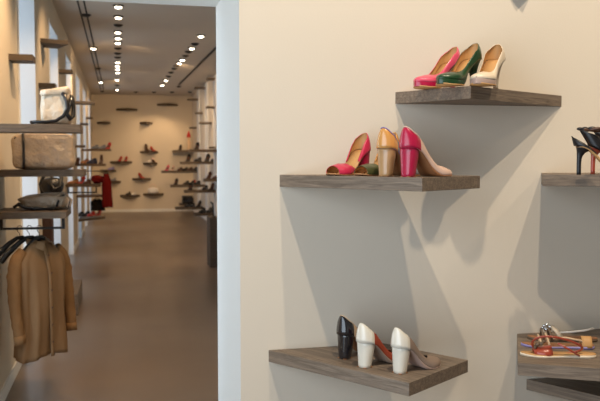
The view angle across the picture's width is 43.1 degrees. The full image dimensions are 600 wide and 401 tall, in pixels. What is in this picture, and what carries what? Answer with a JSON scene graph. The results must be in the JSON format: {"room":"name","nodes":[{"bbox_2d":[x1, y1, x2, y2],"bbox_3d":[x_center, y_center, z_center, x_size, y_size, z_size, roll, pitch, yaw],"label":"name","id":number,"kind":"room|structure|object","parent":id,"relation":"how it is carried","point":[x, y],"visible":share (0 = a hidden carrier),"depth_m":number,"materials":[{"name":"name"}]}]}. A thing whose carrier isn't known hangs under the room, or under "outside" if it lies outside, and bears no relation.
{"room":"shoe store","nodes":[
{"label":"shoe store","id":0,"kind":"room"},
{"bbox_2d":[0,0,92,390],"bbox_3d":[-3.068,-1.044,8.992,0.350,4.100,25.000,-1,3,-13],"label":"wall","id":1,"kind":"structure","parent":0,"point":[43,9],"depth_m":5.37,"materials":[{"name":"paint"}]},
{"bbox_2d":[8,54,35,63],"bbox_3d":[-1.922,-0.980,5.261,0.155,0.041,0.200,-1,3,-13],"label":"display shelf","id":2,"kind":"object","parent":1,"relation":"attached to","point":[13,58],"visible":1,"depth_m":5.18,"materials":[{"name":"brown wood"}]},
{"bbox_2d":[16,0,38,248],"bbox_3d":[-2.382,-0.338,6.167,0.362,3.000,1.120,-1,3,-13],"label":"window","id":3,"kind":"structure","parent":1,"relation":"in","point":[26,74],"depth_m":6.68,"materials":[{"name":"white glass"}]},
{"bbox_2d":[0,208,70,218],"bbox_3d":[-1.645,0.077,4.699,0.412,0.041,0.440,-1,3,-13],"label":"display shelf","id":4,"kind":"object","parent":1,"relation":"attached to","point":[5,213],"visible":0.91,"depth_m":4.51,"materials":[{"name":"brown wood"}]},
{"bbox_2d":[0,218,64,229],"bbox_3d":[-1.616,0.140,4.594,0.374,0.072,0.018,-1,3,-13],"label":"rail","id":5,"kind":"object","parent":4,"relation":"attached to","point":[63,219],"visible":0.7,"depth_m":4.59,"materials":[{"name":"grey metal"}]},
{"bbox_2d":[0,225,25,256],"bbox_3d":[-1.689,0.257,4.583,0.026,0.216,0.425,2,4,30],"label":"hanger","id":6,"kind":"object","parent":5,"relation":"hanging from","point":[9,243],"visible":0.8,"depth_m":4.51,"materials":[{"name":"black plastic"}]},
{"bbox_2d":[0,225,41,263],"bbox_3d":[-1.635,0.257,4.596,0.027,0.216,0.425,2,4,33],"label":"hanger","id":7,"kind":"object","parent":5,"relation":"hanging from","point":[9,251],"visible":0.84,"depth_m":4.50,"materials":[{"name":"black plastic"}]},
{"bbox_2d":[23,225,56,250],"bbox_3d":[-1.580,0.255,4.609,0.027,0.214,0.338,2,4,29],"label":"hanger","id":8,"kind":"object","parent":5,"relation":"hanging from","point":[39,236],"visible":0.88,"depth_m":4.59,"materials":[{"name":"black plastic"}]},
{"bbox_2d":[6,238,76,363],"bbox_3d":[-1.583,0.588,4.630,0.214,0.732,0.494,2,4,33],"label":"jacket","id":9,"kind":"object","parent":8,"relation":"hanging from","point":[40,289],"visible":1,"depth_m":4.53,"materials":[{"name":"brown fabric"}]},
{"bbox_2d":[13,192,71,209],"bbox_3d":[-1.583,0.000,4.699,0.347,0.111,0.228,-1,3,-13],"label":"bag","id":10,"kind":"object","parent":4,"relation":"on","point":[54,200],"visible":1,"depth_m":4.62,"materials":[{"name":"grey leather"}]},
{"bbox_2d":[0,124,82,133],"bbox_3d":[-1.496,-0.403,4.275,0.514,0.041,0.340,-1,3,-13],"label":"display shelf","id":11,"kind":"object","parent":1,"relation":"attached to","point":[4,128],"visible":1,"depth_m":4.13,"materials":[{"name":"brown wood"}]},
{"bbox_2d":[30,86,75,123],"bbox_3d":[-1.378,-0.531,4.252,0.240,0.216,0.221,-1,3,-13],"label":"shoulder bag","id":12,"kind":"object","parent":11,"relation":"on","point":[57,105],"visible":0.84,"depth_m":4.20,"materials":[{"name":"beige leather"}]},
{"bbox_2d":[0,169,85,176],"bbox_3d":[-1.614,-0.174,4.774,0.510,0.041,0.340,-1,3,-13],"label":"display shelf","id":13,"kind":"object","parent":1,"relation":"attached to","point":[4,172],"visible":0.91,"depth_m":4.62,"materials":[{"name":"brown wood"}]},
{"bbox_2d":[11,133,75,169],"bbox_3d":[-1.597,-0.313,4.743,0.378,0.238,0.220,-1,3,-13],"label":"duffel bag","id":14,"kind":"object","parent":13,"relation":"on","point":[29,151],"visible":0.98,"depth_m":4.65,"materials":[{"name":"beige leather"}]},
{"bbox_2d":[0,221,88,400],"bbox_3d":[-3.610,0.790,12.155,0.012,0.090,18.800,-1,3,-13],"label":"baseboard","id":15,"kind":"structure","parent":1,"relation":"attached to","point":[16,367],"depth_m":5.01,"materials":[{"name":"white paint"}]},
{"bbox_2d":[38,83,56,88],"bbox_3d":[-2.380,-1.078,7.169,0.148,0.041,0.200,-1,3,-13],"label":"display shelf","id":16,"kind":"object","parent":1,"relation":"attached to","point":[40,85],"visible":0.93,"depth_m":7.08,"materials":[{"name":"brown wood"}]},
{"bbox_2d":[48,18,60,243],"bbox_3d":[-2.989,-0.478,8.712,0.362,3.000,1.120,-1,3,-13],"label":"window","id":17,"kind":"structure","parent":1,"relation":"in","point":[53,53],"depth_m":9.21,"materials":[{"name":"white glass"}]},
{"bbox_2d":[40,38,68,48],"bbox_3d":[-2.471,-1.546,7.488,0.274,0.041,0.340,-2,4,-35],"label":"display shelf","id":18,"kind":"object","parent":1,"relation":"attached to","point":[46,43],"visible":1,"depth_m":7.40,"materials":[{"name":"brown wood"}]},
{"bbox_2d":[58,69,72,73],"bbox_3d":[-2.955,-1.624,9.588,0.162,0.041,0.200,-1,3,-13],"label":"display shelf","id":19,"kind":"object","parent":1,"relation":"attached to","point":[61,71],"visible":1,"depth_m":9.50,"materials":[{"name":"brown wood"}]},
{"bbox_2d":[65,52,73,254],"bbox_3d":[-3.595,-0.618,11.257,0.362,3.000,1.120,-1,3,-13],"label":"window","id":20,"kind":"structure","parent":1,"relation":"in","point":[67,62],"depth_m":11.85,"materials":[{"name":"white paint"}]},
{"bbox_2d":[75,72,81,238],"bbox_3d":[-4.201,-0.757,13.802,0.362,3.000,1.120,-1,3,-13],"label":"window","id":21,"kind":"structure","parent":1,"relation":"in","point":[76,77],"depth_m":14.33,"materials":[{"name":"white paint"}]},
{"bbox_2d":[75,145,85,147],"bbox_3d":[-3.597,-0.881,12.383,0.185,0.041,0.300,-1,3,-13],"label":"display shelf","id":22,"kind":"object","parent":1,"relation":"attached to","point":[76,146],"visible":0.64,"depth_m":12.24,"materials":[{"name":"brown wood"}]},
{"bbox_2d":[65,183,100,186],"bbox_3d":[-3.033,-0.214,10.655,0.466,0.041,0.340,-1,3,-13],"label":"display shelf","id":23,"kind":"object","parent":1,"relation":"attached to","point":[91,184],"visible":0.93,"depth_m":10.49,"materials":[{"name":"brown wood"}]},
{"bbox_2d":[67,179,78,183],"bbox_3d":[-3.155,-0.266,10.563,0.074,0.070,0.221,1,3,23],"label":"shoe","id":24,"kind":"object","parent":23,"relation":"on","point":[75,181],"visible":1,"depth_m":10.55,"materials":[{"name":"brown leather"}]},
{"bbox_2d":[77,176,85,183],"bbox_3d":[-3.063,-0.292,10.646,0.074,0.114,0.173,1,3,13],"label":"shoe","id":25,"kind":"object","parent":23,"relation":"on","point":[83,178],"visible":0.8,"depth_m":10.68,"materials":[{"name":"red leather"}]},
{"bbox_2d":[67,187,96,192],"bbox_3d":[-3.035,-0.145,10.596,0.395,0.090,0.020,-1,3,-13],"label":"rail","id":26,"kind":"object","parent":23,"relation":"attached to","point":[67,187],"visible":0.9,"depth_m":10.59,"materials":[{"name":"grey metal"}]},
{"bbox_2d":[83,179,90,183],"bbox_3d":[-2.976,-0.266,10.605,0.069,0.066,0.207,1,3,9],"label":"shoe","id":27,"kind":"object","parent":23,"relation":"on","point":[88,181],"visible":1,"depth_m":10.61,"materials":[{"name":"brown leather"}]},
{"bbox_2d":[91,175,103,183],"bbox_3d":[-2.857,-0.299,10.716,0.183,0.120,0.228,-1,3,-13],"label":"folded garment","id":28,"kind":"object","parent":23,"relation":"on","point":[96,179],"visible":1,"depth_m":10.63,"materials":[{"name":"red fabric"}]},
{"bbox_2d":[82,86,86,225],"bbox_3d":[-4.807,-0.897,16.348,0.362,3.000,1.120,-1,3,-13],"label":"window","id":29,"kind":"structure","parent":1,"relation":"in","point":[83,91],"depth_m":16.87,"materials":[{"name":"white paint"}]},
{"bbox_2d":[75,101,94,104],"bbox_3d":[-3.456,-1.553,12.104,0.348,0.041,0.300,-1,3,-13],"label":"display shelf","id":30,"kind":"object","parent":1,"relation":"attached to","point":[76,102],"visible":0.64,"depth_m":11.98,"materials":[{"name":"brown wood"}]},
{"bbox_2d":[87,96,90,212],"bbox_3d":[-5.413,-1.037,18.893,0.362,3.000,1.120,-1,3,-13],"label":"window","id":31,"kind":"structure","parent":1,"relation":"in","point":[89,152],"depth_m":19.42,"materials":[{"name":"white paint"}]},
{"bbox_2d":[76,194,101,197],"bbox_3d":[-3.708,-0.080,13.298,0.497,0.041,0.340,-2,4,-31],"label":"display shelf","id":32,"kind":"object","parent":1,"relation":"attached to","point":[80,195],"visible":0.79,"depth_m":13.15,"materials":[{"name":"brown wood"}]},
{"bbox_2d":[91,197,104,210],"bbox_3d":[-3.556,0.057,13.375,0.250,0.240,0.134,-1,3,-13],"label":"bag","id":33,"kind":"object","parent":32,"relation":"hanging from","point":[96,204],"visible":0.84,"depth_m":13.32,"materials":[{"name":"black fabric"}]},
{"bbox_2d":[75,164,105,165],"bbox_3d":[-3.582,-0.609,13.011,0.498,0.041,0.340,-1,3,-13],"label":"display shelf","id":34,"kind":"object","parent":1,"relation":"attached to","point":[75,164],"visible":0.86,"depth_m":12.85,"materials":[{"name":"brown wood"}]},
{"bbox_2d":[86,158,96,163],"bbox_3d":[-3.556,-0.676,12.970,0.102,0.097,0.304,1,3,13],"label":"shoe","id":35,"kind":"object","parent":34,"relation":"on","point":[94,160],"visible":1,"depth_m":12.95,"materials":[{"name":"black leather"}]},
{"bbox_2d":[78,216,104,221],"bbox_3d":[-4.007,0.333,13.895,0.500,0.041,0.752,1,3,24],"label":"display shelf","id":36,"kind":"object","parent":1,"relation":"attached to","point":[81,218],"visible":0.86,"depth_m":13.92,"materials":[{"name":"brown wood"}]},
{"bbox_2d":[82,149,110,150],"bbox_3d":[-4.095,-1.015,15.299,0.567,0.041,0.340,-1,3,-13],"label":"display shelf","id":37,"kind":"object","parent":1,"relation":"attached to","point":[82,149],"visible":0.93,"depth_m":15.13,"materials":[{"name":"brown wood"}]},
{"bbox_3d":[-1.837,-0.196,5.317,0.327,0.020,0.020,-1,3,-13],"label":"wall arm","id":38,"kind":"structure","parent":1,"relation":"attached to","visible":0},
{"bbox_2d":[39,177,63,242],"bbox_3d":[-1.744,0.126,5.343,0.170,0.676,0.159,-1,3,-13],"label":"hanging bag","id":39,"kind":"object","parent":38,"relation":"hanging from","point":[48,185],"visible":0.46,"depth_m":5.30,"materials":[{"name":"brown leather"}]},
{"bbox_3d":[-3.587,-0.506,13.090,0.519,0.014,0.012,-1,3,-13],"label":"wall arm","id":40,"kind":"structure","parent":1,"relation":"attached to","visible":0},
{"bbox_2d":[102,172,112,207],"bbox_3d":[-3.337,-0.192,13.167,0.186,0.620,0.135,-1,3,-13],"label":"coat","id":41,"kind":"object","parent":40,"relation":"hanging from","point":[107,201],"visible":0.98,"depth_m":13.12,"materials":[{"name":"red fabric"}]},
{"bbox_2d":[5,211,217,400],"bbox_3d":[-0.797,1.023,9.646,5.520,0.100,25.600,-1,3,-13],"label":"floor","id":42,"kind":"structure","parent":0,"point":[147,318],"depth_m":6.97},
{"bbox_2d":[73,280,81,315],"bbox_3d":[-2.383,0.976,7.670,0.317,0.210,0.900,-1,3,-13],"label":"plinth","id":43,"kind":"object","parent":42,"relation":"on","point":[77,284],"visible":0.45,"depth_m":7.56,"materials":[{"name":"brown wood"}]},
{"bbox_2d":[207,216,216,267],"bbox_3d":[-1.086,0.571,10.685,0.400,0.689,0.400,-1,3,-13],"label":"plinth","id":44,"kind":"object","parent":42,"relation":"on","point":[211,222],"visible":0.44,"depth_m":10.46,"materials":[{"name":"brown wood"}]},
{"bbox_2d":[52,0,215,95],"bbox_3d":[-2.367,-2.558,12.406,3.330,0.150,19.130,-1,3,-13],"label":"ceiling","id":45,"kind":"structure","parent":0,"point":[155,37],"depth_m":11.99,"materials":[{"name":"paint"}]},
{"bbox_2d":[76,0,103,89],"bbox_3d":[-3.630,-2.535,13.408,0.090,0.006,13.000,-1,3,-13],"label":"ceiling slot","id":46,"kind":"object","parent":45,"relation":"attached to","point":[76,0],"visible":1,"depth_m":11.26,"materials":[{"name":"black metal"}]},
{"bbox_2d":[113,15,122,18],"bbox_3d":[-2.294,-2.310,9.595,0.124,0.037,0.124,-1,3,-13],"label":"recessed light","id":47,"kind":"object","parent":45,"relation":"in","point":[114,16],"visible":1,"depth_m":9.56,"materials":[{"name":"grey metal"}]},
{"bbox_2d":[113,4,123,8],"bbox_3d":[-2.132,-2.273,8.921,0.124,0.037,0.124,-1,3,-13],"label":"recessed light","id":48,"kind":"object","parent":45,"relation":"in","point":[118,6],"visible":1,"depth_m":8.88,"materials":[{"name":"grey metal"}]},
{"bbox_2d":[178,47,215,84],"bbox_3d":[-1.922,-2.592,14.492,0.040,0.012,8.165,-1,3,-14],"label":"ceiling track","id":49,"kind":"object","parent":45,"relation":"attached to","point":[214,49],"visible":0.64,"depth_m":14.43,"materials":[{"name":"black metal"}]},
{"bbox_2d":[92,94,192,208],"bbox_3d":[-4.534,-1.335,21.597,3.330,3.300,0.200,-1,3,-13],"label":"wall","id":50,"kind":"structure","parent":0,"point":[169,129],"depth_m":21.51,"materials":[{"name":"paint"}]},
{"bbox_2d":[97,121,110,123],"bbox_3d":[-5.445,-2.157,21.078,0.365,0.060,0.300,-1,3,-13],"label":"display shelf","id":51,"kind":"object","parent":50,"relation":"attached to","point":[102,122],"visible":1,"depth_m":21.07,"materials":[{"name":"brown wood"}]},
{"bbox_2d":[110,161,131,162],"bbox_3d":[-5.002,-1.069,21.243,0.603,0.060,0.300,-1,3,-13],"label":"display shelf","id":52,"kind":"object","parent":50,"relation":"attached to","point":[110,161],"visible":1,"depth_m":21.23,"materials":[{"name":"brown wood"}]},
{"bbox_2d":[116,108,137,110],"bbox_3d":[-4.830,-2.543,21.203,0.589,0.060,0.300,-1,3,-13],"label":"display shelf","id":53,"kind":"object","parent":50,"relation":"attached to","point":[117,109],"visible":1,"depth_m":21.23,"materials":[{"name":"brown wood"}]},
{"bbox_2d":[120,195,139,196],"bbox_3d":[-4.772,-0.126,21.350,0.552,0.060,0.300,-1,3,-13],"label":"display shelf","id":54,"kind":"object","parent":50,"relation":"attached to","point":[120,195],"visible":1,"depth_m":21.34,"materials":[{"name":"brown wood"}]},
{"bbox_2d":[132,178,150,179],"bbox_3d":[-4.457,-0.599,21.399,0.527,0.060,0.300,-1,3,-13],"label":"display shelf","id":55,"kind":"object","parent":50,"relation":"attached to","point":[132,178],"visible":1,"depth_m":21.39,"materials":[{"name":"brown wood"}]},
{"bbox_2d":[95,208,192,211],"bbox_3d":[-4.442,0.277,21.599,2.768,0.080,0.012,-1,3,-13],"label":"baseboard","id":56,"kind":"structure","parent":50,"relation":"attached to","point":[166,209],"depth_m":21.57,"materials":[{"name":"white paint"}]},
{"bbox_2d":[140,151,157,152],"bbox_3d":[-4.246,-1.364,21.407,0.501,0.060,0.300,-1,3,-13],"label":"display shelf","id":57,"kind":"object","parent":50,"relation":"attached to","point":[140,151],"visible":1,"depth_m":21.40,"materials":[{"name":"brown wood"}]},
{"bbox_2d":[143,193,163,195],"bbox_3d":[-4.143,-0.167,21.497,0.574,0.060,0.300,-1,3,-13],"label":"display shelf","id":58,"kind":"object","parent":50,"relation":"attached to","point":[144,194],"visible":1,"depth_m":21.53,"materials":[{"name":"brown wood"}]},
{"bbox_2d":[148,184,158,193],"bbox_3d":[-4.156,-0.337,21.497,0.301,0.279,0.163,-1,3,-13],"label":"bag","id":59,"kind":"object","parent":58,"relation":"on","point":[152,190],"visible":1,"depth_m":21.43,"materials":[{"name":"white leather"}]},
{"bbox_2d":[157,103,177,105],"bbox_3d":[-3.733,-2.709,21.456,0.584,0.060,0.300,-1,3,-13],"label":"display shelf","id":60,"kind":"object","parent":50,"relation":"attached to","point":[161,104],"visible":1,"depth_m":21.42,"materials":[{"name":"brown wood"}]},
{"bbox_3d":[-3.241,0.108,21.727,0.408,0.060,0.300,-1,3,-13],"label":"display shelf","id":61,"kind":"object","parent":50,"relation":"attached to","visible":0},
{"bbox_2d":[182,196,193,202],"bbox_3d":[-3.204,-0.025,21.668,0.304,0.210,0.339,-1,3,-13],"label":"bag","id":62,"kind":"object","parent":61,"relation":"on","point":[185,199],"visible":0.93,"depth_m":21.54,"materials":[{"name":"black leather"}]},
{"bbox_2d":[192,81,213,209],"bbox_3d":[-0.810,-0.848,12.716,0.200,3.300,18.830,-1,3,-13],"label":"wall","id":63,"kind":"structure","parent":0,"point":[210,83],"depth_m":19.10,"materials":[{"name":"beige paint"}]},
{"bbox_2d":[161,171,196,172],"bbox_3d":[-3.240,-0.774,20.454,0.954,0.060,0.360,-1,3,-13],"label":"display shelf","id":64,"kind":"object","parent":63,"relation":"attached to","point":[161,171],"visible":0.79,"depth_m":20.28,"materials":[{"name":"brown wood"}]},
{"bbox_2d":[172,150,187,151],"bbox_3d":[-3.319,-1.399,21.554,0.584,0.060,0.360,-1,3,-13],"label":"display shelf","id":65,"kind":"object","parent":63,"relation":"attached to","point":[172,150],"visible":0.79,"depth_m":21.36,"materials":[{"name":"brown wood"}]},
{"bbox_2d":[187,131,190,149],"bbox_3d":[-3.150,-1.699,21.516,0.126,0.540,0.123,-1,3,-13],"label":"figurine","id":66,"kind":"object","parent":65,"relation":"on","point":[188,133],"visible":0.91,"depth_m":21.48,"materials":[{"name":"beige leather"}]},
{"bbox_2d":[170,184,204,186],"bbox_3d":[-2.742,-0.359,18.611,0.848,0.060,0.360,-1,3,-13],"label":"display shelf","id":67,"kind":"object","parent":63,"relation":"attached to","point":[171,185],"visible":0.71,"depth_m":18.46,"materials":[{"name":"brown wood"}]},
{"bbox_2d":[175,206,202,209],"bbox_3d":[-2.820,0.189,19.322,0.684,0.060,0.360,-1,3,-13],"label":"display shelf","id":68,"kind":"object","parent":63,"relation":"attached to","point":[177,207],"visible":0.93,"depth_m":19.15,"materials":[{"name":"brown wood"}]},
{"bbox_2d":[187,98,197,100],"bbox_3d":[-2.789,-2.639,19.870,0.299,0.041,0.250,-1,3,-13],"label":"display shelf","id":69,"kind":"object","parent":63,"relation":"attached to","point":[188,99],"visible":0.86,"depth_m":19.76,"materials":[{"name":"brown wood"}]},
{"bbox_2d":[180,161,212,163],"bbox_3d":[-2.313,-0.845,17.035,0.729,0.060,0.360,-1,3,-13],"label":"display shelf","id":70,"kind":"object","parent":63,"relation":"attached to","point":[181,162],"visible":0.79,"depth_m":16.86,"materials":[{"name":"brown wood"}]},
{"bbox_2d":[197,89,200,211],"bbox_3d":[-2.672,-1.300,20.035,0.030,3.200,0.500,-1,3,-13],"label":"trim","id":71,"kind":"structure","parent":63,"relation":"attached to","point":[198,90],"depth_m":19.86,"materials":[{"name":"white paint"}]},
{"bbox_2d":[184,189,215,192],"bbox_3d":[-2.171,-0.203,16.555,0.692,0.060,0.360,-1,3,-13],"label":"display shelf","id":72,"kind":"object","parent":63,"relation":"attached to","point":[199,190],"visible":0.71,"depth_m":16.38,"materials":[{"name":"brown wood"}]},
{"bbox_2d":[188,149,216,151],"bbox_3d":[-2.053,-1.060,16.188,0.609,0.060,0.360,-1,3,-13],"label":"display shelf","id":73,"kind":"object","parent":63,"relation":"attached to","point":[189,150],"visible":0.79,"depth_m":16.01,"materials":[{"name":"brown wood"}]},
{"bbox_2d":[193,212,212,215],"bbox_3d":[-2.168,0.305,17.133,0.431,0.060,0.360,-1,3,-13],"label":"display shelf","id":74,"kind":"object","parent":63,"relation":"attached to","point":[194,213],"visible":0.79,"depth_m":16.97,"materials":[{"name":"brown wood"}]},
{"bbox_2d":[204,82,208,216],"bbox_3d":[-2.233,-1.198,18.190,0.030,3.200,0.500,-1,3,-13],"label":"trim","id":75,"kind":"structure","parent":63,"relation":"attached to","point":[206,83],"depth_m":18.04,"materials":[{"name":"white paint"}]},
{"bbox_2d":[203,179,216,181],"bbox_3d":[-1.902,-0.435,16.258,0.299,0.060,0.360,-1,3,-13],"label":"display shelf","id":76,"kind":"object","parent":63,"relation":"attached to","point":[204,180],"visible":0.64,"depth_m":16.08,"materials":[{"name":"brown wood"}]},
{"bbox_2d":[213,74,216,215],"bbox_3d":[-1.839,-1.108,16.538,0.030,3.200,0.500,-1,3,-13],"label":"trim","id":77,"kind":"structure","parent":63,"relation":"attached to","point":[214,76],"depth_m":16.47,"materials":[{"name":"white paint"}]},
{"bbox_2d":[77,0,599,400],"bbox_3d":[1.031,-0.724,3.150,4.920,4.100,0.620,-1,3,-13],"label":"wall","id":78,"kind":"structure","parent":0,"point":[462,273],"depth_m":2.73,"materials":[{"name":"beige paint"}]},
{"bbox_2d":[269,343,467,395],"bbox_3d":[0.222,0.541,2.563,0.578,0.041,0.345,3,4,42],"label":"display shelf","id":79,"kind":"object","parent":78,"relation":"attached to","point":[319,360],"visible":0.86,"depth_m":2.43,"materials":[{"name":"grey wood"}]},
{"bbox_2d":[336,315,356,359],"bbox_3d":[0.204,0.446,2.569,0.205,0.146,0.083,-3,4,-43],"label":"pump","id":80,"kind":"object","parent":79,"relation":"on","point":[346,330],"visible":0.56,"depth_m":2.50,"materials":[{"name":"black leather"}]},
{"bbox_2d":[356,323,392,368],"bbox_3d":[0.264,0.454,2.457,0.206,0.143,0.083,-3,4,-40],"label":"pump","id":81,"kind":"object","parent":79,"relation":"on","point":[369,345],"visible":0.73,"depth_m":2.39,"materials":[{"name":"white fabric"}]},
{"bbox_2d":[390,327,440,374],"bbox_3d":[0.367,0.457,2.392,0.206,0.143,0.083,-3,4,-39],"label":"pump","id":82,"kind":"object","parent":79,"relation":"on","point":[404,350],"visible":1,"depth_m":2.33,"materials":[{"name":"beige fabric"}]},
{"bbox_2d":[280,175,479,191],"bbox_3d":[0.256,-0.064,2.532,0.578,0.041,0.335,3,4,43],"label":"display shelf","id":83,"kind":"object","parent":78,"relation":"attached to","point":[454,182],"visible":0.86,"depth_m":2.36,"materials":[{"name":"grey wood"}]},
{"bbox_2d":[326,133,370,174],"bbox_3d":[0.161,-0.155,2.520,0.083,0.142,0.206,3,4,41],"label":"heels","id":84,"kind":"object","parent":83,"relation":"on","point":[359,153],"visible":0.89,"depth_m":2.54,"materials":[{"name":"red leather"}]},
{"bbox_2d":[354,132,398,175],"bbox_3d":[0.250,-0.152,2.462,0.083,0.142,0.206,3,4,44],"label":"heels","id":85,"kind":"object","parent":83,"relation":"on","point":[366,169],"visible":0.4,"depth_m":2.42,"materials":[{"name":"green leather"}]},
{"bbox_2d":[376,127,420,176],"bbox_3d":[0.317,-0.152,2.385,0.082,0.150,0.206,2,4,38],"label":"heels","id":86,"kind":"object","parent":83,"relation":"on","point":[388,150],"visible":0.7,"depth_m":2.31,"materials":[{"name":"orange leather"}]},
{"bbox_2d":[399,126,451,176],"bbox_3d":[0.386,-0.148,2.318,0.218,0.150,0.083,-3,4,-40],"label":"heels","id":87,"kind":"object","parent":83,"relation":"on","point":[414,155],"visible":1,"depth_m":2.25,"materials":[{"name":"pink leather"}]},
{"bbox_2d":[395,86,561,106],"bbox_3d":[0.657,-0.366,2.761,0.576,0.041,0.318,-3,4,-42],"label":"display shelf","id":88,"kind":"object","parent":78,"relation":"attached to","point":[465,95],"visible":1,"depth_m":2.60,"materials":[{"name":"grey wood"}]},
{"bbox_2d":[413,47,459,89],"bbox_3d":[0.465,-0.454,2.581,0.214,0.153,0.084,-3,4,-39],"label":"pump","id":89,"kind":"object","parent":88,"relation":"on","point":[447,61],"visible":0.8,"depth_m":2.58,"materials":[{"name":"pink leather"}]},
{"bbox_2d":[436,43,481,86],"bbox_3d":[0.522,-0.450,2.497,0.214,0.153,0.084,-3,4,-43],"label":"pump","id":90,"kind":"object","parent":88,"relation":"on","point":[468,61],"visible":0.95,"depth_m":2.50,"materials":[{"name":"green leather"}]},
{"bbox_2d":[469,44,504,88],"bbox_3d":[0.619,-0.450,2.503,0.084,0.153,0.214,2,4,33],"label":"pump","id":91,"kind":"object","parent":88,"relation":"on","point":[488,74],"visible":0.99,"depth_m":2.52,"materials":[{"name":"beige leather"}]},
{"bbox_2d":[517,329,599,380],"bbox_3d":[1.059,0.530,2.651,0.580,0.041,0.600,1,3,16],"label":"display shelf","id":92,"kind":"object","parent":78,"relation":"attached to","point":[562,368],"visible":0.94,"depth_m":2.43,"materials":[{"name":"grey wood"}]},
{"bbox_2d":[520,335,595,358],"bbox_3d":[0.856,0.479,2.519,0.245,0.076,0.076,0,3,7],"label":"sandal","id":93,"kind":"object","parent":92,"relation":"on","point":[546,351],"visible":1,"depth_m":2.50,"materials":[{"name":"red leather"}]},
{"bbox_2d":[521,333,594,349],"bbox_3d":[0.896,0.485,2.643,0.245,0.048,0.087,1,3,10],"label":"sandal","id":94,"kind":"object","parent":92,"relation":"on","point":[585,341],"visible":0.68,"depth_m":2.62,"materials":[{"name":"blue leather"}]},
{"bbox_2d":[527,323,597,341],"bbox_3d":[0.948,0.474,2.748,0.245,0.057,0.088,1,3,9],"label":"sandal","id":95,"kind":"object","parent":92,"relation":"on","point":[548,328],"visible":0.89,"depth_m":2.73,"materials":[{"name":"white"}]},
{"bbox_2d":[526,378,599,400],"bbox_3d":[1.177,0.699,2.771,0.340,0.041,0.580,-3,4,-43],"label":"display shelf","id":96,"kind":"object","parent":78,"relation":"attached to","point":[568,389],"visible":0.93,"depth_m":2.78,"materials":[{"name":"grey wood"}]},
{"bbox_2d":[541,173,599,186],"bbox_3d":[1.201,-0.078,2.759,0.620,0.041,0.500,1,3,17],"label":"display shelf","id":97,"kind":"object","parent":78,"relation":"attached to","point":[547,179],"visible":1,"depth_m":2.58,"materials":[{"name":"grey wood"}]},
{"bbox_2d":[571,126,599,174],"bbox_3d":[0.988,-0.160,2.446,0.220,0.156,0.076,1,3,13],"label":"sandal","id":98,"kind":"object","parent":97,"relation":"on","point":[592,140],"visible":1,"depth_m":2.44,"materials":[{"name":"black leather"}]},
{"bbox_2d":[587,132,599,173],"bbox_3d":[1.072,-0.166,2.547,0.220,0.156,0.076,1,3,13],"label":"sandal","id":99,"kind":"object","parent":97,"relation":"on","point":[593,158],"visible":0.27,"depth_m":2.56,"materials":[{"name":"red leather"}]},
{"bbox_2d":[336,316,353,335],"bbox_3d":[0.144,0.413,2.511,0.042,0.067,0.066,-3,4,-43],"label":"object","id":100,"kind":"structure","parent":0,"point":[344,326],"depth_m":2.49,"materials":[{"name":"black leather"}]},
{"bbox_2d":[346,133,370,161],"bbox_3d":[0.202,-0.179,2.565,0.066,0.101,0.083,3,4,41],"label":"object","id":101,"kind":"structure","parent":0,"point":[362,142],"depth_m":2.58,"materials":[{"name":"leather"}]},
{"bbox_2d":[356,323,374,343],"bbox_3d":[0.201,0.419,2.402,0.042,0.067,0.066,-3,4,-40],"label":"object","id":102,"kind":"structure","parent":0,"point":[364,334],"depth_m":2.38,"materials":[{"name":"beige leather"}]},
{"bbox_2d":[374,132,398,161],"bbox_3d":[0.292,-0.175,2.505,0.066,0.101,0.083,3,4,44],"label":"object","id":103,"kind":"structure","parent":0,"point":[394,133],"depth_m":2.50,"materials":[{"name":"orange leather"}]},
{"bbox_2d":[376,128,397,150],"bbox_3d":[0.262,-0.186,2.326,0.066,0.071,0.049,3,4,42],"label":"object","id":104,"kind":"structure","parent":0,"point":[385,139],"depth_m":2.31,"materials":[{"name":"orange leather"}]},
{"bbox_2d":[390,327,409,348],"bbox_3d":[0.303,0.422,2.338,0.042,0.067,0.066,-3,4,-39],"label":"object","id":105,"kind":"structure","parent":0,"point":[399,339],"depth_m":2.32,"materials":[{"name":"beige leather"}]},
{"bbox_2d":[399,127,420,150],"bbox_3d":[0.322,-0.182,2.262,0.051,0.071,0.066,-3,4,-40],"label":"counter","id":106,"kind":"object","parent":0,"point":[408,139],"depth_m":2.24,"materials":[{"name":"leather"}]},
{"bbox_2d":[441,47,459,64],"bbox_3d":[0.528,-0.501,2.631,0.050,0.066,0.067,-3,4,-39],"label":"counter","id":107,"kind":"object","parent":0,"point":[448,55],"depth_m":2.65,"materials":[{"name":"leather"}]},
{"bbox_2d":[462,43,481,60],"bbox_3d":[0.581,-0.496,2.551,0.050,0.066,0.067,-3,4,-43],"label":"counter","id":108,"kind":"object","parent":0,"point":[467,53],"depth_m":2.57,"materials":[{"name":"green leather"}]},
{"bbox_2d":[485,44,504,61],"bbox_3d":[0.663,-0.497,2.570,0.067,0.066,0.050,2,4,33],"label":"counter","id":109,"kind":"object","parent":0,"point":[494,52],"depth_m":2.59,"materials":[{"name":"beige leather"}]},
{"bbox_2d":[571,136,596,153],"bbox_3d":[0.918,-0.179,2.462,0.076,0.061,0.059,1,3,13],"label":"counter","id":110,"kind":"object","parent":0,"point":[576,142],"depth_m":2.44,"materials":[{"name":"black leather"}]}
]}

